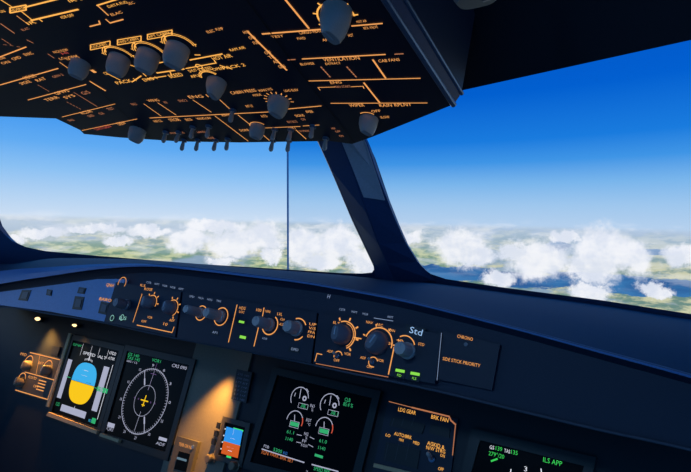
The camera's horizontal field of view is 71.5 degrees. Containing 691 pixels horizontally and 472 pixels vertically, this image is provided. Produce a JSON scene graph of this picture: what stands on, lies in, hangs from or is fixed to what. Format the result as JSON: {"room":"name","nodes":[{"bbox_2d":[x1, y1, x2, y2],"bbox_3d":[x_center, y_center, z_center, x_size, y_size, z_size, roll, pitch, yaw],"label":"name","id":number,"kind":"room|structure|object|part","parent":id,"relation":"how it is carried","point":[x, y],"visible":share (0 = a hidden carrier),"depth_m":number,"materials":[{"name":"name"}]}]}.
{"room":"control cabin","nodes":[
{"label":"control cabin","id":0,"kind":"room"},
{"bbox_2d":[0,141,379,278],"bbox_3d":[-0.566,-0.025,1.093,1.444,0.528,0.440,0,1,12],"label":"window","id":1,"kind":"structure","parent":0,"point":[11,252],"depth_m":1.18,"materials":[{"name":"paint"}]},
{"bbox_2d":[373,154,690,317],"bbox_3d":[0.404,-0.012,0.564,0.440,0.528,1.164,-1,2,-40],"label":"window","id":2,"kind":"structure","parent":0,"point":[437,279],"depth_m":0.78,"materials":[{"name":"paint"}]},
{"bbox_2d":[462,0,690,89],"bbox_3d":[0.058,-0.325,0.417,0.449,0.297,0.732,-1,2,-41],"label":"ceiling","id":3,"kind":"structure","parent":0,"point":[511,39],"depth_m":0.50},
{"bbox_2d":[0,0,474,151],"bbox_3d":[-0.378,-0.298,0.563,0.954,0.357,0.668,1,2,31],"label":"panel","id":4,"kind":"object","parent":3,"relation":"attached to","point":[184,71],"visible":1,"depth_m":0.56,"materials":[{"name":"paint"}]},
{"bbox_3d":[-0.339,-0.212,0.612,0.024,0.026,0.026,1,2,31],"label":"rotary knob","id":5,"kind":"part","parent":4,"relation":"part of","materials":[{"name":"grey plastic"}]},
{"bbox_3d":[-0.277,-0.207,0.585,0.026,0.029,0.029,1,2,31],"label":"rotary knob","id":6,"kind":"part","parent":4,"relation":"part of","materials":[{"name":"grey plastic"}]},
{"bbox_3d":[-0.339,-0.164,0.780,0.026,0.027,0.029,1,2,31],"label":"rotary knob","id":7,"kind":"part","parent":4,"relation":"part of","materials":[{"name":"grey plastic"}]},
{"bbox_3d":[-0.233,-0.204,0.565,0.027,0.030,0.030,1,2,31],"label":"rotary knob","id":8,"kind":"part","parent":4,"relation":"part of","materials":[{"name":"grey plastic"}]},
{"bbox_3d":[-0.290,-0.157,0.767,0.007,0.016,0.010,1,2,31],"label":"lever","id":9,"kind":"part","parent":4,"relation":"part of","materials":[{"name":"grey plastic"}]},
{"bbox_3d":[-0.191,-0.202,0.542,0.028,0.031,0.031,1,2,31],"label":"rotary knob","id":10,"kind":"part","parent":4,"relation":"part of","materials":[{"name":"grey plastic"}]},
{"bbox_3d":[-0.266,-0.155,0.758,0.007,0.016,0.010,1,2,31],"label":"lever","id":11,"kind":"part","parent":4,"relation":"part of","materials":[{"name":"grey plastic"}]},
{"bbox_3d":[-0.267,-0.147,0.785,0.007,0.016,0.009,1,2,31],"label":"lever","id":12,"kind":"part","parent":4,"relation":"part of","materials":[{"name":"grey plastic"}]},
{"bbox_3d":[-0.235,-0.156,0.732,0.007,0.016,0.009,1,2,31],"label":"lever","id":13,"kind":"part","parent":4,"relation":"part of","materials":[{"name":"grey plastic"}]},
{"bbox_3d":[-0.240,-0.145,0.775,0.007,0.016,0.009,1,2,31],"label":"lever","id":14,"kind":"part","parent":4,"relation":"part of","materials":[{"name":"grey plastic"}]},
{"bbox_3d":[-0.207,-0.155,0.719,0.007,0.016,0.009,1,2,31],"label":"lever","id":15,"kind":"part","parent":4,"relation":"part of","materials":[{"name":"grey plastic"}]},
{"bbox_3d":[-0.208,-0.143,0.762,0.007,0.016,0.010,1,2,31],"label":"lever","id":16,"kind":"part","parent":4,"relation":"part of","materials":[{"name":"grey plastic"}]},
{"bbox_3d":[-0.161,-0.183,0.596,0.025,0.028,0.028,1,2,31],"label":"rotary knob","id":17,"kind":"part","parent":4,"relation":"part of","materials":[{"name":"grey plastic"}]},
{"bbox_3d":[-0.186,-0.142,0.751,0.007,0.016,0.008,1,2,31],"label":"lever","id":18,"kind":"part","parent":4,"relation":"part of","materials":[{"name":"grey plastic"}]},
{"bbox_3d":[-0.157,-0.163,0.658,0.007,0.016,0.010,1,2,31],"label":"lever","id":19,"kind":"part","parent":4,"relation":"part of","materials":[{"name":"grey plastic"}]},
{"bbox_3d":[-0.127,-0.150,0.693,0.022,0.024,0.024,1,2,31],"label":"rotary knob","id":20,"kind":"part","parent":4,"relation":"part of","materials":[{"name":"grey plastic"}]},
{"bbox_3d":[-0.112,-0.136,0.725,0.007,0.016,0.010,1,2,31],"label":"lever","id":21,"kind":"part","parent":4,"relation":"part of","materials":[{"name":"grey plastic"}]},
{"bbox_3d":[-0.104,-0.144,0.689,0.007,0.016,0.010,1,2,31],"label":"lever","id":22,"kind":"part","parent":4,"relation":"part of","materials":[{"name":"grey plastic"}]},
{"bbox_3d":[-0.086,-0.164,0.613,0.028,0.029,0.031,1,2,31],"label":"rotary knob","id":23,"kind":"part","parent":4,"relation":"part of","materials":[{"name":"grey plastic"}]},
{"bbox_3d":[-0.086,-0.133,0.716,0.007,0.016,0.008,1,2,31],"label":"lever","id":24,"kind":"part","parent":4,"relation":"part of","materials":[{"name":"grey plastic"}]},
{"bbox_3d":[-0.080,-0.142,0.681,0.007,0.016,0.010,1,2,31],"label":"lever","id":25,"kind":"part","parent":4,"relation":"part of","materials":[{"name":"grey plastic"}]},
{"bbox_3d":[-0.047,-0.142,0.661,0.007,0.016,0.010,1,2,31],"label":"lever","id":26,"kind":"part","parent":4,"relation":"part of","materials":[{"name":"grey plastic"}]},
{"bbox_3d":[-0.030,-0.131,0.689,0.007,0.016,0.008,1,2,31],"label":"lever","id":27,"kind":"part","parent":4,"relation":"part of","materials":[{"name":"grey plastic"}]},
{"bbox_3d":[-0.009,-0.195,0.442,0.030,0.037,0.034,1,2,31],"label":"rotary knob","id":28,"kind":"part","parent":4,"relation":"part of","materials":[{"name":"grey plastic"}]},
{"bbox_3d":[0.029,-0.142,0.617,0.025,0.027,0.027,1,2,31],"label":"rotary knob","id":29,"kind":"part","parent":4,"relation":"part of","materials":[{"name":"grey plastic"}]},
{"bbox_2d":[454,0,495,9],"bbox_3d":[0.105,-0.225,0.349,0.047,0.113,0.041,1,2,31],"label":"light","id":30,"kind":"object","parent":3,"relation":"attached to","point":[463,4],"visible":1,"depth_m":0.35,"materials":[{"name":"plastic"}]},
{"label":"outside","id":31,"kind":"structure","parent":0,"visible":0},
{"bbox_2d":[204,416,252,471],"bbox_3d":[-0.191,0.340,0.785,0.075,0.070,0.047,1,2,31],"label":"standby flight display","id":32,"kind":"structure","parent":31,"point":[232,445],"depth_m":0.79,"materials":[{"name":"black plastic"}]},
{"bbox_3d":[-0.223,0.366,0.787,0.016,0.018,0.016,1,2,31],"label":"adjust knob","id":33,"kind":"part","parent":32,"relation":"part of","materials":[{"name":"grey plastic"}]},
{"bbox_3d":[-0.186,0.338,0.790,0.051,0.048,0.025,1,2,31],"label":"screen glass","id":34,"kind":"part","parent":32,"relation":"part of","materials":[{"name":"multicoloured glass"}]},
{"bbox_3d":[-0.177,0.365,0.761,0.016,0.018,0.016,1,2,31],"label":"adjust knob","id":35,"kind":"part","parent":32,"relation":"part of","materials":[{"name":"grey plastic"}]},
{"bbox_3d":[-0.317,1.159,0.275,2.800,0.030,2.100,1,2,31],"label":"floor","id":36,"kind":"structure","parent":0,"visible":0},
{"bbox_2d":[0,308,690,471],"bbox_3d":[-0.291,0.590,0.889,2.100,0.920,0.310,1,2,31],"label":"panel","id":37,"kind":"object","parent":36,"relation":"on","point":[30,441],"visible":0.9,"depth_m":0.86,"materials":[{"name":"grey paint"}]},
{"bbox_2d":[13,351,59,400],"bbox_3d":[-0.723,0.322,1.113,0.188,0.087,0.050,1,2,31],"label":"control panel","id":38,"kind":"object","parent":37,"relation":"attached to","point":[36,378],"visible":1,"depth_m":1.11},
{"bbox_3d":[-0.763,0.341,1.122,0.025,0.027,0.023,1,2,31],"label":"rotary knob","id":39,"kind":"part","parent":38,"relation":"part of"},
{"bbox_3d":[-0.755,0.307,1.134,0.025,0.027,0.023,1,2,31],"label":"rotary knob","id":40,"kind":"part","parent":38,"relation":"part of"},
{"bbox_3d":[-0.683,0.307,1.091,0.025,0.027,0.023,1,2,31],"label":"rotary knob","id":41,"kind":"part","parent":38,"relation":"part of","materials":[{"name":"black plastic"}]},
{"bbox_2d":[35,316,43,321],"bbox_3d":[-0.762,0.207,1.192,0.034,0.015,0.012,1,2,31],"label":"reading lamp","id":42,"kind":"object","parent":37,"relation":"attached to","point":[38,318],"visible":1,"depth_m":1.19,"materials":[{"name":"white glass"}]},
{"bbox_3d":[-0.638,0.298,1.075,0.013,0.148,0.081,0,1,11],"label":"trim","id":43,"kind":"part","parent":37,"relation":"part of","materials":[{"name":"black plastic"}]},
{"bbox_3d":[-0.557,0.383,0.983,0.180,0.012,0.015,1,2,31],"label":"display foot trim","id":44,"kind":"part","parent":37,"relation":"part of","materials":[{"name":"grey metal"}]},
{"bbox_2d":[46,334,124,435],"bbox_3d":[-0.553,0.309,1.021,0.214,0.164,0.080,1,2,31],"label":"display","id":45,"kind":"object","parent":37,"relation":"on","point":[84,386],"visible":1,"depth_m":1.02,"materials":[{"name":"black glass"}]},
{"bbox_3d":[-0.446,0.385,0.916,0.059,0.011,0.014,1,2,31],"label":"display foot trim","id":46,"kind":"part","parent":37,"relation":"part of","materials":[{"name":"grey plastic"}]},
{"bbox_2d":[98,344,196,460],"bbox_3d":[-0.383,0.312,0.918,0.219,0.168,0.081,1,2,31],"label":"display","id":47,"kind":"object","parent":37,"relation":"attached to","point":[146,403],"visible":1,"depth_m":0.91,"materials":[{"name":"black glass"}]},
{"bbox_2d":[167,436,200,471],"bbox_3d":[-0.275,0.376,0.818,0.054,0.056,0.031,1,2,31],"label":"indicator","id":48,"kind":"object","parent":37,"relation":"attached to","point":[185,452],"visible":1,"depth_m":0.81,"materials":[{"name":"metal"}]},
{"bbox_3d":[-0.244,0.311,0.840,0.146,0.224,0.104,1,2,31],"label":"divider plate","id":49,"kind":"part","parent":37,"relation":"part of","materials":[{"name":"grey paint"}]},
{"bbox_2d":[231,369,251,402],"bbox_3d":[-0.178,0.257,0.824,0.040,0.046,0.022,1,2,31],"label":"placard","id":50,"kind":"object","parent":37,"relation":"attached to","point":[242,381],"visible":1,"depth_m":0.82},
{"bbox_2d":[233,373,248,400],"bbox_3d":[-0.179,0.258,0.822,0.031,0.039,0.018,1,2,31],"label":"print","id":51,"kind":"object","parent":50,"relation":"attached to","point":[241,383],"depth_m":0.82},
{"bbox_2d":[242,367,382,471],"bbox_3d":[-0.053,0.295,0.731,0.212,0.149,0.073,1,2,31],"label":"display","id":52,"kind":"object","parent":37,"relation":"attached to","point":[305,422],"visible":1,"depth_m":0.73,"materials":[{"name":"black glass"}]},
{"bbox_2d":[0,258,690,451],"bbox_3d":[-0.219,0.102,0.968,1.690,0.184,0.518,1,2,31],"label":"glareshield","id":53,"kind":"object","parent":37,"relation":"attached to","point":[624,372],"depth_m":0.54,"materials":[{"name":"plastic"}]},
{"bbox_3d":[-0.662,0.124,0.970,0.656,0.110,0.034,1,2,30],"label":"warning light strip","id":54,"kind":"part","parent":53,"relation":"part of","materials":[{"name":"blue plastic"}]},
{"bbox_2d":[99,277,183,336],"bbox_3d":[-0.336,0.111,0.773,0.210,0.080,0.043,1,2,31],"label":"control panel","id":55,"kind":"object","parent":53,"relation":"attached to","point":[150,309],"visible":1,"depth_m":0.76,"materials":[{"name":"paint"}]},
{"bbox_3d":[-0.364,0.111,0.779,0.018,0.022,0.026,1,2,31],"label":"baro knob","id":56,"kind":"part","parent":55,"relation":"part of","materials":[{"name":"plastic"}]},
{"bbox_3d":[-0.312,0.105,0.755,0.021,0.023,0.021,1,2,31],"label":"rotary knob","id":57,"kind":"part","parent":55,"relation":"part of","materials":[{"name":"plastic"}]},
{"bbox_3d":[-0.269,0.109,0.728,0.021,0.023,0.021,1,2,31],"label":"rotary knob","id":58,"kind":"part","parent":55,"relation":"part of","materials":[{"name":"plastic"}]},
{"bbox_2d":[177,292,318,363],"bbox_3d":[-0.147,0.121,0.654,0.255,0.068,0.048,1,2,31],"label":"control unit","id":59,"kind":"object","parent":53,"relation":"attached to","point":[281,332],"visible":1,"depth_m":0.65,"materials":[{"name":"paint"}]},
{"bbox_3d":[-0.218,0.108,0.689,0.015,0.022,0.033,1,2,31],"label":"selector knob","id":60,"kind":"part","parent":59,"relation":"part of","materials":[{"name":"grey plastic"}]},
{"bbox_3d":[-0.183,0.110,0.667,0.017,0.024,0.033,1,2,31],"label":"selector knob","id":61,"kind":"part","parent":59,"relation":"part of","materials":[{"name":"grey plastic"}]},
{"bbox_3d":[-0.106,0.113,0.620,0.017,0.024,0.033,1,2,31],"label":"selector knob","id":62,"kind":"part","parent":59,"relation":"part of","materials":[{"name":"grey plastic"}]},
{"bbox_3d":[-0.067,0.116,0.601,0.019,0.023,0.026,1,2,31],"label":"selector knob","id":63,"kind":"part","parent":59,"relation":"part of","materials":[{"name":"grey plastic"}]},
{"bbox_2d":[0,258,690,377],"bbox_3d":[-0.219,0.082,0.968,1.690,0.144,0.518,1,2,31],"label":"hood","id":64,"kind":"object","parent":53,"relation":"attached to","point":[538,337],"depth_m":0.58,"materials":[{"name":"plastic"}]},
{"bbox_2d":[319,139,434,281],"bbox_3d":[0.052,-0.061,0.884,0.145,0.326,0.312,1,2,31],"label":"post","id":65,"kind":"object","parent":53,"relation":"on","point":[354,168],"visible":0.74,"depth_m":0.91,"materials":[{"name":"paint"}]},
{"bbox_3d":[0.016,-0.141,0.819,0.039,0.154,0.165,1,2,31],"label":"plate","id":66,"kind":"part","parent":65,"relation":"part of","materials":[{"name":"blue plastic"}]},
{"bbox_2d":[313,296,441,384],"bbox_3d":[0.029,0.116,0.548,0.162,0.083,0.043,1,2,31],"label":"control panel","id":67,"kind":"object","parent":53,"relation":"attached to","point":[412,353],"visible":1,"depth_m":0.54,"materials":[{"name":"paint"}]},
{"bbox_3d":[-0.007,0.117,0.567,0.024,0.027,0.026,1,2,31],"label":"rotary knob","id":68,"kind":"part","parent":67,"relation":"part of","materials":[{"name":"plastic"}]},
{"bbox_3d":[0.033,0.121,0.542,0.027,0.028,0.024,1,2,31],"label":"rotary knob","id":69,"kind":"part","parent":67,"relation":"part of","materials":[{"name":"plastic"}]},
{"bbox_3d":[0.063,0.124,0.519,0.018,0.023,0.028,1,2,31],"label":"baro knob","id":70,"kind":"part","parent":67,"relation":"part of","materials":[{"name":"grey plastic"}]},
{"bbox_2d":[410,372,419,378],"bbox_3d":[0.074,0.150,0.514,0.011,0.007,0.003,1,2,31],"label":"light","id":71,"kind":"object","parent":67,"relation":"on","point":[413,375],"depth_m":0.51,"materials":[{"name":"green plastic"}]},
{"bbox_2d":[437,331,500,389],"bbox_3d":[0.128,0.129,0.499,0.061,0.051,0.023,1,2,31],"label":"panel","id":72,"kind":"object","parent":53,"relation":"attached to","point":[465,360],"visible":1,"depth_m":0.50,"materials":[{"name":"paint"}]},
{"bbox_2d":[372,401,458,471],"bbox_3d":[0.090,0.286,0.645,0.109,0.096,0.058,1,2,31],"label":"panel","id":73,"kind":"object","parent":37,"relation":"attached to","point":[412,439],"visible":1,"depth_m":0.65,"materials":[{"name":"paint"}]},
{"bbox_3d":[0.066,0.316,0.649,0.061,0.008,0.005,1,2,30],"label":"rail","id":74,"kind":"part","parent":73,"relation":"part of","materials":[{"name":"grey metal"}]},
{"bbox_3d":[0.110,0.287,0.625,0.006,0.015,0.015,1,2,31],"label":"lever","id":75,"kind":"part","parent":73,"relation":"part of","materials":[{"name":"grey plastic"}]},
{"bbox_2d":[461,428,596,471],"bbox_3d":[0.208,0.305,0.572,0.158,0.110,0.055,1,2,31],"label":"display","id":76,"kind":"object","parent":37,"relation":"attached to","point":[486,451],"visible":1,"depth_m":0.59,"materials":[{"name":"black glass"}]},
{"bbox_3d":[0.208,0.305,0.573,0.134,0.087,0.042,1,2,31],"label":"screen glass","id":77,"kind":"part","parent":76,"relation":"part of","materials":[{"name":"black glass"}]},
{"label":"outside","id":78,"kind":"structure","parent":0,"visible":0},
{"bbox_2d":[0,117,286,268],"bbox_3d":[-2.268,-0.293,1.884,1.064,4.020,4.570,1,2,41],"label":"projection screen","id":79,"kind":"object","parent":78,"point":[64,189],"visible":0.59,"depth_m":3.07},
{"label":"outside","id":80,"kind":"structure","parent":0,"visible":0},
{"bbox_2d":[289,40,690,313],"bbox_3d":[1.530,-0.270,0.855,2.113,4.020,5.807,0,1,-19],"label":"windshield","id":81,"kind":"object","parent":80,"point":[575,181],"visible":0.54,"depth_m":2.79},
{"bbox_2d":[287,152,288,269],"bbox_3d":[-0.385,-0.324,3.203,0.010,4.000,0.020,0,1,0],"label":"strip","id":82,"kind":"object","parent":81,"relation":"attached to","point":[287,152],"visible":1,"depth_m":3.20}
]}

